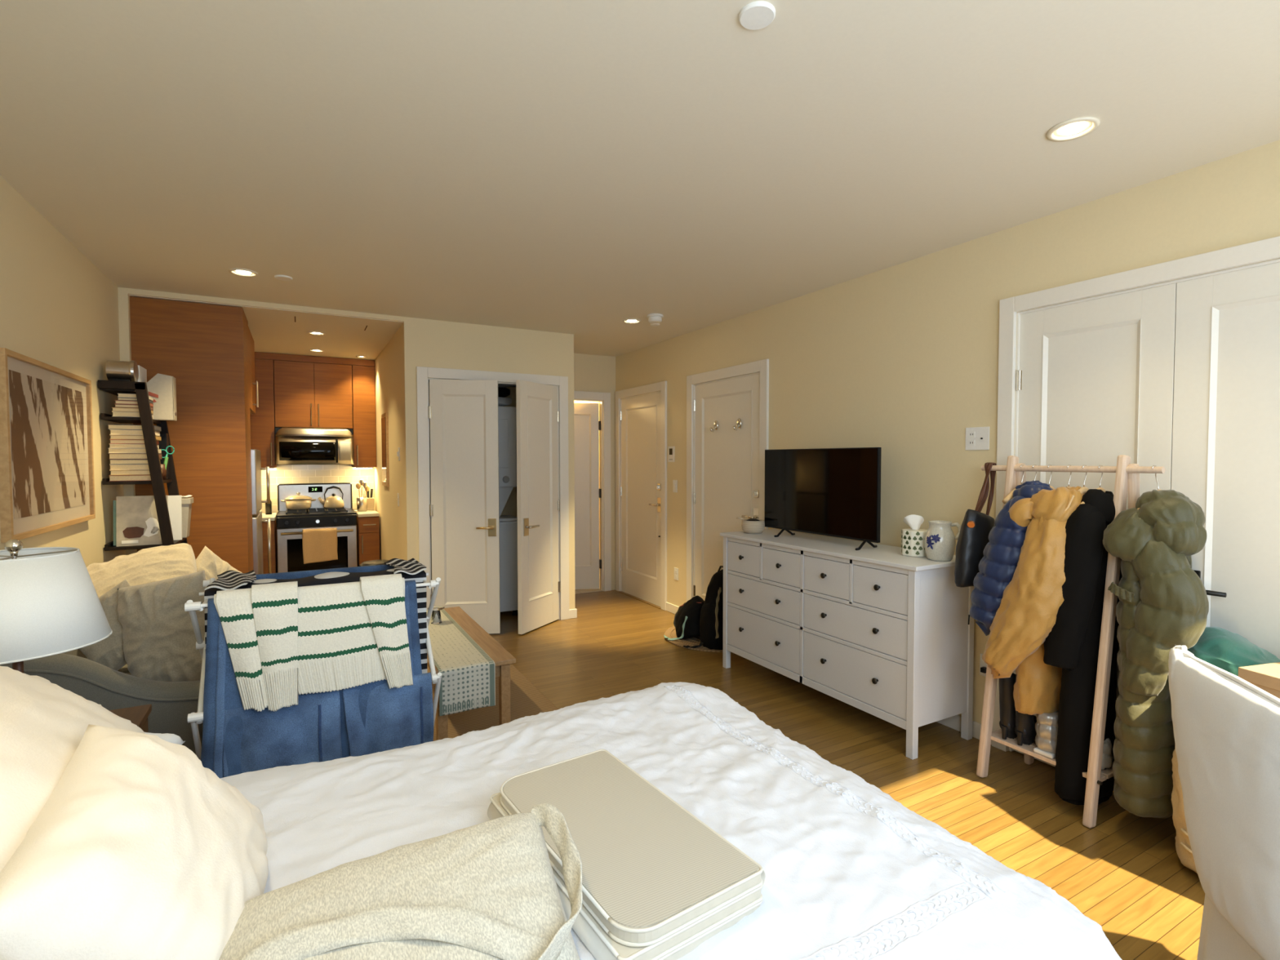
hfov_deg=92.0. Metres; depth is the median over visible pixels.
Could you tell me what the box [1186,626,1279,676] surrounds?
pillow
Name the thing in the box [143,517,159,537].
picture
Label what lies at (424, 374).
trim
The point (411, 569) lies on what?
striped shirt
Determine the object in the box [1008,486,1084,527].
hood
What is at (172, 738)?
bed pillow
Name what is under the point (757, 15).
cover plate
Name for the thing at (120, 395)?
book
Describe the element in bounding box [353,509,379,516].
countertop
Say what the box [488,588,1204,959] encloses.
floor
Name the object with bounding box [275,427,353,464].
microwave
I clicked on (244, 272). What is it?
recessed light
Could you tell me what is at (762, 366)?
trim
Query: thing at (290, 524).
gas range
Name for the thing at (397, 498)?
light switch
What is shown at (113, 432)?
book
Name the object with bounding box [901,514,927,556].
tissue box
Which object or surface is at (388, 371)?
wall
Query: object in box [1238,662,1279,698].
cardboard box
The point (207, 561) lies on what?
sofa cushion
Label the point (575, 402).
wall
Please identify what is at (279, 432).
vent hood
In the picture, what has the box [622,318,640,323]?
recessed light
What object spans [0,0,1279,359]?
ceiling
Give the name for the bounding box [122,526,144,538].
picture
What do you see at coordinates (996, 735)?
shelf
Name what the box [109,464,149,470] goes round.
book
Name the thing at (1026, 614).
jacket
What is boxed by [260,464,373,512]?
backsplash
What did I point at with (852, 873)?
duvet
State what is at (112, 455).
book
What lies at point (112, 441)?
book
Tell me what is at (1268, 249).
trim
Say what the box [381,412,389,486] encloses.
framed print
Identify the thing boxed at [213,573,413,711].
striped blanket
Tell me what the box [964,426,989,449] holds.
outlet plate
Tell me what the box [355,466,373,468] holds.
light
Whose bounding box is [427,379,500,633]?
door
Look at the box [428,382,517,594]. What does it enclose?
wall
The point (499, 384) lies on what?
trim
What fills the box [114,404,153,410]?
book
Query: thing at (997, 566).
quilted jacket
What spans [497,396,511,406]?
folded towel
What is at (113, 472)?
book
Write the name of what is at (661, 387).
trim
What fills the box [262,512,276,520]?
countertop
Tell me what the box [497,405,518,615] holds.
dryer
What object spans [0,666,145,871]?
bed pillow
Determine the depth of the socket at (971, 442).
3.27 m
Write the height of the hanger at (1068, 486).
0.184 m
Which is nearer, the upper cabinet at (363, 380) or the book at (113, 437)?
the book at (113, 437)
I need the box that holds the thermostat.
[396,447,399,460]
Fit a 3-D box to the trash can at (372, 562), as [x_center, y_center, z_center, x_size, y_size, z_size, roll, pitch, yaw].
[-2.413,1.020,5.671,0.296,0.550,0.296,-1,2,-29]
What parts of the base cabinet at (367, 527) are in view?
handle, drawer, door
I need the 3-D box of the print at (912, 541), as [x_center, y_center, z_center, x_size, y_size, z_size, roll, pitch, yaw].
[1.494,0.334,3.346,0.140,0.126,0.140,-1,2,-29]
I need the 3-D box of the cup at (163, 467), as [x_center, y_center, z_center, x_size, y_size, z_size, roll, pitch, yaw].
[-3.138,-0.053,4.044,0.064,0.100,0.064,-1,2,-29]
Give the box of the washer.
[499,515,518,612]
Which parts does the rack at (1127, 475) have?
leg, leg, rail, leg, leg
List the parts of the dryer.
dryer door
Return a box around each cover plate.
[274,275,292,280]
[650,323,659,326]
[738,0,775,30]
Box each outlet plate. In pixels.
[674,567,678,580]
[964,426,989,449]
[979,653,986,676]
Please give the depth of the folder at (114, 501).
3.80 m
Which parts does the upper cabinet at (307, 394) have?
door, handle, handle, door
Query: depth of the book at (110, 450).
3.75 m
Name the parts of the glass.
glass, dish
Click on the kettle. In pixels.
(331, 502)
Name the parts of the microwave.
handle, control panel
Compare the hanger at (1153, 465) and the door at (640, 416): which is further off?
the door at (640, 416)
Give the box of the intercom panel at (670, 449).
[667,446,674,462]
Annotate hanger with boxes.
[1002,464,1024,503]
[1047,464,1054,488]
[1066,464,1071,488]
[1077,464,1088,493]
[1077,464,1106,506]
[1137,465,1160,509]
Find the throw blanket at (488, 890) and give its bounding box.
[218,803,582,959]
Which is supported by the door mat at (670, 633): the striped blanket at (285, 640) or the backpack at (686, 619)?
the backpack at (686, 619)
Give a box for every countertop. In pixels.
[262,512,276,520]
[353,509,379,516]
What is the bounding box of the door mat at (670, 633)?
[664,626,723,652]
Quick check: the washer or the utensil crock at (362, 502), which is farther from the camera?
the utensil crock at (362, 502)
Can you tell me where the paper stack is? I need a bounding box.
[137,364,146,382]
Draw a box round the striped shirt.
[204,558,426,673]
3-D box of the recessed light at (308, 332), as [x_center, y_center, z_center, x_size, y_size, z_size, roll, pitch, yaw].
[-2.833,-1.311,5.409,0.140,0.058,0.140,-1,2,-29]
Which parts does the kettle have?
spout, handle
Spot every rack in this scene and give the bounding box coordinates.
[184,572,441,760]
[976,454,1164,827]
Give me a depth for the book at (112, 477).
3.77 m
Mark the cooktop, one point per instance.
(282, 513)
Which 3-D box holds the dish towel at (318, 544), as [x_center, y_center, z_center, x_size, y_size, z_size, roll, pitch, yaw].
[-3.271,0.671,6.319,0.318,0.345,0.068,-1,2,-29]
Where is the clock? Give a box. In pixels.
[308,486,322,492]
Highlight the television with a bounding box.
[764,447,881,550]
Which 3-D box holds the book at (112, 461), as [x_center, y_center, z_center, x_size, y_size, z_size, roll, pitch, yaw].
[-3.149,-0.113,3.851,0.203,0.030,0.213,-1,2,-29]
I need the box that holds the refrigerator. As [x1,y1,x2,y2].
[250,448,271,574]
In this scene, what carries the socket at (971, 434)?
attached to the outlet plate at (976, 437)
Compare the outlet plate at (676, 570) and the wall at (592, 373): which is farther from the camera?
the wall at (592, 373)
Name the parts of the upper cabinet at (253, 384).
door, door, handle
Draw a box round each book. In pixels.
[107,424,161,431]
[107,448,161,453]
[108,444,159,448]
[108,453,161,459]
[108,475,151,481]
[109,429,159,436]
[109,435,161,440]
[109,439,159,444]
[109,459,148,464]
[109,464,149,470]
[109,469,162,475]
[111,407,153,414]
[111,411,153,419]
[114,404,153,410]
[115,400,153,407]
[117,393,153,400]
[117,397,152,403]
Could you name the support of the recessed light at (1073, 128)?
in the ceiling
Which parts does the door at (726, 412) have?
lever, handle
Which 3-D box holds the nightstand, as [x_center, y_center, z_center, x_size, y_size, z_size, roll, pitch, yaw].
[-1.798,1.101,1.764,0.572,0.650,0.500,-1,2,-29]
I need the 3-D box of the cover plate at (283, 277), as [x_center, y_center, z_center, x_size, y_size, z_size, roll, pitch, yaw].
[-2.250,-1.275,3.898,0.100,0.011,0.100,-1,2,-29]
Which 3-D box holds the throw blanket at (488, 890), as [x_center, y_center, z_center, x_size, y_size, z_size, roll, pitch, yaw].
[-0.333,0.662,0.865,0.514,0.177,0.366,-1,2,-20]
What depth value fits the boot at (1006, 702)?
2.82 m
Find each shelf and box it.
[97,379,187,551]
[991,728,1114,782]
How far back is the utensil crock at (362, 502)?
6.89 m
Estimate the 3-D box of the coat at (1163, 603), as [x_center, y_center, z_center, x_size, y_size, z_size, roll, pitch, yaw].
[2.024,0.657,2.388,0.385,1.240,0.324,-1,2,-29]
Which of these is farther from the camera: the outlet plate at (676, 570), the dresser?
the outlet plate at (676, 570)
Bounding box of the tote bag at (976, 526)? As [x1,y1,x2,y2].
[954,462,996,586]
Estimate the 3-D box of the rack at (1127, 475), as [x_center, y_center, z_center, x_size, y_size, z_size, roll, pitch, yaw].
[1.847,0.640,2.731,0.369,1.499,0.725,-1,2,-29]
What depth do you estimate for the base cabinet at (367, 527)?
6.64 m
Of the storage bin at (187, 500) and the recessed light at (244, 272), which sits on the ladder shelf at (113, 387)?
the storage bin at (187, 500)
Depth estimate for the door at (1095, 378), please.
2.76 m
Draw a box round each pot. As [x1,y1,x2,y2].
[356,497,367,511]
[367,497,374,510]
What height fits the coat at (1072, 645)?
1.308 m
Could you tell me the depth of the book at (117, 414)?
3.74 m
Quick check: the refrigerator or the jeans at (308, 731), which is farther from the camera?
the refrigerator
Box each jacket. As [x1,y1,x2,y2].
[968,480,1053,635]
[982,486,1084,715]
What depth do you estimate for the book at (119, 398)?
3.75 m
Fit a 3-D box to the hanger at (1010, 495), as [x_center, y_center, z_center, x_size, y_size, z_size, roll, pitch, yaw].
[1.762,0.017,2.871,0.204,0.179,0.035,-1,2,-29]
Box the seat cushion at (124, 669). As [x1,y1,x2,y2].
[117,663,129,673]
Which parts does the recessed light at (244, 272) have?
bulb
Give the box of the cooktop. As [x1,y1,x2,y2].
[275,508,356,517]
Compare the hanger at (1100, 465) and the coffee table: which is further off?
the coffee table
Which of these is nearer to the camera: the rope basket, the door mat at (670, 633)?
the rope basket
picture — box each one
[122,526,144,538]
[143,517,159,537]
[151,526,158,533]
[381,416,386,482]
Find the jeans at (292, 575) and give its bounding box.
[255,564,394,580]
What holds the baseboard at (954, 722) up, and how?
attached to the wall at (901, 359)
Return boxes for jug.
[924,520,960,561]
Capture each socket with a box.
[968,431,974,437]
[968,440,974,445]
[982,660,986,667]
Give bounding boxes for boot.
[999,672,1017,739]
[1013,674,1036,746]
[1033,711,1057,758]
[1101,737,1112,769]
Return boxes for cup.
[160,445,174,479]
[160,464,166,479]
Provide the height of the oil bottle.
0.236 m
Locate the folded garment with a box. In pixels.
[497,386,510,397]
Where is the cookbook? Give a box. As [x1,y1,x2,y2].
[115,495,168,546]
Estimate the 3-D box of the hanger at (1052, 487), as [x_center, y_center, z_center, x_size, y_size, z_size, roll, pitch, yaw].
[1.820,0.020,2.765,0.204,0.179,0.035,-1,2,-29]
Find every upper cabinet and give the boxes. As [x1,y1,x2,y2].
[248,327,258,414]
[249,358,276,467]
[273,360,352,429]
[351,364,376,466]
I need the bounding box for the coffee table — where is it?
[426,606,515,740]
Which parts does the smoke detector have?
plate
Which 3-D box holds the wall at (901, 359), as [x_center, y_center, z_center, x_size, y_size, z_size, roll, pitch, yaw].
[1.399,0.026,4.072,0.120,2.634,6.720,-1,2,-29]
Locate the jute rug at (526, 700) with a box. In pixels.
[426,663,558,741]
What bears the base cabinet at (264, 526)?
on the floor
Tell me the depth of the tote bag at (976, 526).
2.94 m
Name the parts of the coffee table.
leg, leg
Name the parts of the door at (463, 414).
lever, handle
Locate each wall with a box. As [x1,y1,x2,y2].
[0,175,125,567]
[117,287,575,609]
[373,324,405,559]
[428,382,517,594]
[573,353,615,591]
[573,400,599,576]
[615,139,1279,751]
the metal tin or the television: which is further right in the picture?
the television
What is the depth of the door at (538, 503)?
5.37 m
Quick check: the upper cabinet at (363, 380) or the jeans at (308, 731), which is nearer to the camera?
the jeans at (308, 731)
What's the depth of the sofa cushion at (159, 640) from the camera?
2.57 m
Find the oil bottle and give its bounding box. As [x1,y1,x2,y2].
[265,499,271,514]
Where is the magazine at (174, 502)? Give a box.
[167,495,182,540]
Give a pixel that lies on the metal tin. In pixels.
(118, 371)
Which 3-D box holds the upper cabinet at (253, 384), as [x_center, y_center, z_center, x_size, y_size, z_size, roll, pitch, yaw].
[-3.637,-0.931,5.165,0.746,0.690,0.795,-1,2,-29]
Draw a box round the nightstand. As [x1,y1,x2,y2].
[108,704,151,732]
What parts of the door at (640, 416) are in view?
lever, handle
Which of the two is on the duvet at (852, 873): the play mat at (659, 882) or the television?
the play mat at (659, 882)
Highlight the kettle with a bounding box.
[318,485,344,508]
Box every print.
[0,347,95,542]
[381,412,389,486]
[901,530,924,555]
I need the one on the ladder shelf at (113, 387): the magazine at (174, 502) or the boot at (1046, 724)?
the magazine at (174, 502)
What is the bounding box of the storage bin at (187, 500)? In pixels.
[182,494,193,537]
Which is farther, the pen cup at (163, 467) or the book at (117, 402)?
the pen cup at (163, 467)
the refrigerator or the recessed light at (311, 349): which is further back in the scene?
the recessed light at (311, 349)
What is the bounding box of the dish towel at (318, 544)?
[302,528,337,564]
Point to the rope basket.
(753, 526)
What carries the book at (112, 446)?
on the book at (110, 450)
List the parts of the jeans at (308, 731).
trouser leg, trouser leg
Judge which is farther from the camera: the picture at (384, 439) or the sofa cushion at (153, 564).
the picture at (384, 439)
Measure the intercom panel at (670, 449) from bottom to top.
0.150 m
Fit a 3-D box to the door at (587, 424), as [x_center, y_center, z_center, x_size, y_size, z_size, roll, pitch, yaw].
[-0.794,0.188,6.955,0.732,2.100,0.085,0,2,-3]
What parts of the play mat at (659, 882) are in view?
panel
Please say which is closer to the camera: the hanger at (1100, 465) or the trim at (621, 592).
the hanger at (1100, 465)
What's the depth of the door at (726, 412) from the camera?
5.25 m
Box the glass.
[427,605,444,623]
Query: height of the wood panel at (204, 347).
2.590 m
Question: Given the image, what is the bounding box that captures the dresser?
[720,528,974,759]
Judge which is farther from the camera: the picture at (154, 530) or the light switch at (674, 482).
the light switch at (674, 482)
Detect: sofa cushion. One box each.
[79,579,130,671]
[86,542,196,597]
[116,570,206,681]
[195,546,242,580]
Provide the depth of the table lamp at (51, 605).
1.60 m
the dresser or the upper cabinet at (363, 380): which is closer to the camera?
the dresser
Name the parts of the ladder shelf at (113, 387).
shelf, shelf, shelf, shelf, rail, rail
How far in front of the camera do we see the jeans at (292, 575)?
2.55 m
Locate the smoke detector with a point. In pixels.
(652, 317)
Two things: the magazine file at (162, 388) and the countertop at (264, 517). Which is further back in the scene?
the countertop at (264, 517)
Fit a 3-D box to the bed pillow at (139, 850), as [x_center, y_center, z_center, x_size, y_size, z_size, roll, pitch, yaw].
[-0.758,0.605,0.969,0.294,0.334,0.511,-1,2,-29]
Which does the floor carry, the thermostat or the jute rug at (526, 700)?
the jute rug at (526, 700)
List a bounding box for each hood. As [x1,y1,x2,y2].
[275,427,353,437]
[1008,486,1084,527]
[1102,489,1206,561]
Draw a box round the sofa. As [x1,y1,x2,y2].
[0,648,203,754]
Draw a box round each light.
[228,267,257,276]
[307,331,325,335]
[308,348,324,351]
[355,355,367,357]
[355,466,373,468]
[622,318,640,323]
[1046,115,1100,142]
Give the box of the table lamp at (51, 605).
[0,539,112,673]
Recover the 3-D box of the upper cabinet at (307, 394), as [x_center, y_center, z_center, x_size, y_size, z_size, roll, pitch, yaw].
[-3.563,-0.946,6.751,0.739,0.763,0.384,-1,2,-29]
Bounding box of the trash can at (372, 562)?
[359,560,388,566]
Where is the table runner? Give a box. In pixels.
[426,608,495,715]
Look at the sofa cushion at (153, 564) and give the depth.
3.05 m
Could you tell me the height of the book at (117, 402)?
0.022 m
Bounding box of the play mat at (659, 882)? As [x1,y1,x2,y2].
[487,749,765,959]
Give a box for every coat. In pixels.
[1043,488,1122,804]
[1102,489,1208,817]
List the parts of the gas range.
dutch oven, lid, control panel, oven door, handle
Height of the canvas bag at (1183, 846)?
0.678 m
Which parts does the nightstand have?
drawer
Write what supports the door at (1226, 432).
in the wall at (901, 359)
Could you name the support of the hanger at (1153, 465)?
hanging from the rack at (1127, 475)
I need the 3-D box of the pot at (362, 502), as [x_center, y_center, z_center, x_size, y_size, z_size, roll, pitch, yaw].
[-3.113,0.274,6.917,0.110,0.150,0.110,-1,2,-29]
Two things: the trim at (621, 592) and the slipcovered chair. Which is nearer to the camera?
the slipcovered chair
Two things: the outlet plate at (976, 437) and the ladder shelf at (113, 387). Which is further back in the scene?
the ladder shelf at (113, 387)
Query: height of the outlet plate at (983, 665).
0.115 m
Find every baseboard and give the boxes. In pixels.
[568,608,577,618]
[666,601,679,613]
[936,715,991,744]
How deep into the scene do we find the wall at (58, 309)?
3.14 m
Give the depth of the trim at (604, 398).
6.91 m
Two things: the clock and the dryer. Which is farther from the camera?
the clock
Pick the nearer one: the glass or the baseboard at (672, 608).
the glass
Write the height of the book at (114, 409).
0.024 m
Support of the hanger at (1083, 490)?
hanging from the rack at (1127, 475)
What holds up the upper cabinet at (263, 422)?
attached to the wall
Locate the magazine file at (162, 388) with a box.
[146,373,177,421]
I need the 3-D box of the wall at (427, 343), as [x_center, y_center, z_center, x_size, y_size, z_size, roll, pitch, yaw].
[-2.312,-0.010,5.333,3.376,2.634,0.930,-1,2,-29]
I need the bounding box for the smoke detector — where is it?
[646,313,663,323]
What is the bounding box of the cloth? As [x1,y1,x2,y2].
[200,579,422,777]
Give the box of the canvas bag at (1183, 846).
[1171,744,1197,873]
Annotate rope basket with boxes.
[736,516,764,533]
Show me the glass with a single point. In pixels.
(436, 614)
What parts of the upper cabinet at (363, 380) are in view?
handle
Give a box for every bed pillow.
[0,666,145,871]
[0,724,268,959]
[144,732,185,744]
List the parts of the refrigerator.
door, door, handle, handle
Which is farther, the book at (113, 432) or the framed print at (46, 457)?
the book at (113, 432)
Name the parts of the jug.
handle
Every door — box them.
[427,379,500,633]
[515,379,559,634]
[573,403,601,589]
[620,392,661,607]
[693,373,759,600]
[1012,283,1176,791]
[1171,262,1279,659]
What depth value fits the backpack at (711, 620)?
4.77 m
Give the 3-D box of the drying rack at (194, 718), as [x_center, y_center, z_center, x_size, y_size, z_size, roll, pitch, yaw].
[-1.224,0.893,2.399,0.803,1.032,0.457,-1,2,-29]
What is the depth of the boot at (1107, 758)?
2.54 m
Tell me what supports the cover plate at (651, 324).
attached to the ceiling
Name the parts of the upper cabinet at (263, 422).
handle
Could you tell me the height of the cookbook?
0.305 m
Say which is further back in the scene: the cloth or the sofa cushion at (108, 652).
the sofa cushion at (108, 652)
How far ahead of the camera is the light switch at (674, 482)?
5.87 m
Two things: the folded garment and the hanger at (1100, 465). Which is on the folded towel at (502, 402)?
the folded garment
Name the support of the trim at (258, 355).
attached to the upper cabinet at (307, 394)
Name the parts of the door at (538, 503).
handle, lever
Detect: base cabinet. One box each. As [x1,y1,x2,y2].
[262,517,277,573]
[356,515,379,566]
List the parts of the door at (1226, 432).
handle, lever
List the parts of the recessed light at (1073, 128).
bulb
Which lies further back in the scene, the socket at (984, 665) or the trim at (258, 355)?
the trim at (258, 355)
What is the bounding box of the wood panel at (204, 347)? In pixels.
[129,296,253,573]
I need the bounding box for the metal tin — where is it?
[105,360,138,382]
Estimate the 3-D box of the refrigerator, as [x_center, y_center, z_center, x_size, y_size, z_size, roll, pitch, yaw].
[-3.598,0.517,5.225,0.793,1.550,0.730,-1,2,-29]
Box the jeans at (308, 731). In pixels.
[222,672,433,777]
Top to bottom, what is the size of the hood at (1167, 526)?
0.277 m
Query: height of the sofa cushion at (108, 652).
0.401 m
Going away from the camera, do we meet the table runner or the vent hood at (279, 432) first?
the table runner
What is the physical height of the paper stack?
0.128 m
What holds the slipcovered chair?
on the floor
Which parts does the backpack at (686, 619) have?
panel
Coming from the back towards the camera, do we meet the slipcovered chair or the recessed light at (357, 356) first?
the recessed light at (357, 356)
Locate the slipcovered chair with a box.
[1168,644,1279,959]
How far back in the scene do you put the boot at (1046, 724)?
2.67 m
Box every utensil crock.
[355,479,369,511]
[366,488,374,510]
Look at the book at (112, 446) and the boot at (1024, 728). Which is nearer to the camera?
the boot at (1024, 728)
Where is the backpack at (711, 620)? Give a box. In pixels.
[683,565,723,649]
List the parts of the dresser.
leg, drawer, drawer, drawer, knob, knob, drawer, frame, knob, knob, knob, drawer, drawer, drawer, knob, knob, knob, drawer, leg, panel, leg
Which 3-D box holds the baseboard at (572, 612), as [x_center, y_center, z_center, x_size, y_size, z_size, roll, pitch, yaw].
[-0.627,1.248,5.763,0.081,0.085,0.014,-1,2,-29]
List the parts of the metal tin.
lid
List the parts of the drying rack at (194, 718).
leg, leg, arm, leg, rail, rail, leg, leg, leg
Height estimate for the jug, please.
0.199 m
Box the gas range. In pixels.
[275,482,357,573]
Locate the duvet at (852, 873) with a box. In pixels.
[219,681,1122,959]
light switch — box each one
[396,493,399,506]
[672,480,677,492]
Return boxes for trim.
[254,351,375,366]
[416,366,568,620]
[428,379,515,386]
[573,391,611,591]
[615,381,666,610]
[618,591,661,608]
[686,359,768,601]
[991,235,1279,751]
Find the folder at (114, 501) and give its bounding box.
[113,500,116,546]
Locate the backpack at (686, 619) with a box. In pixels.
[663,595,704,639]

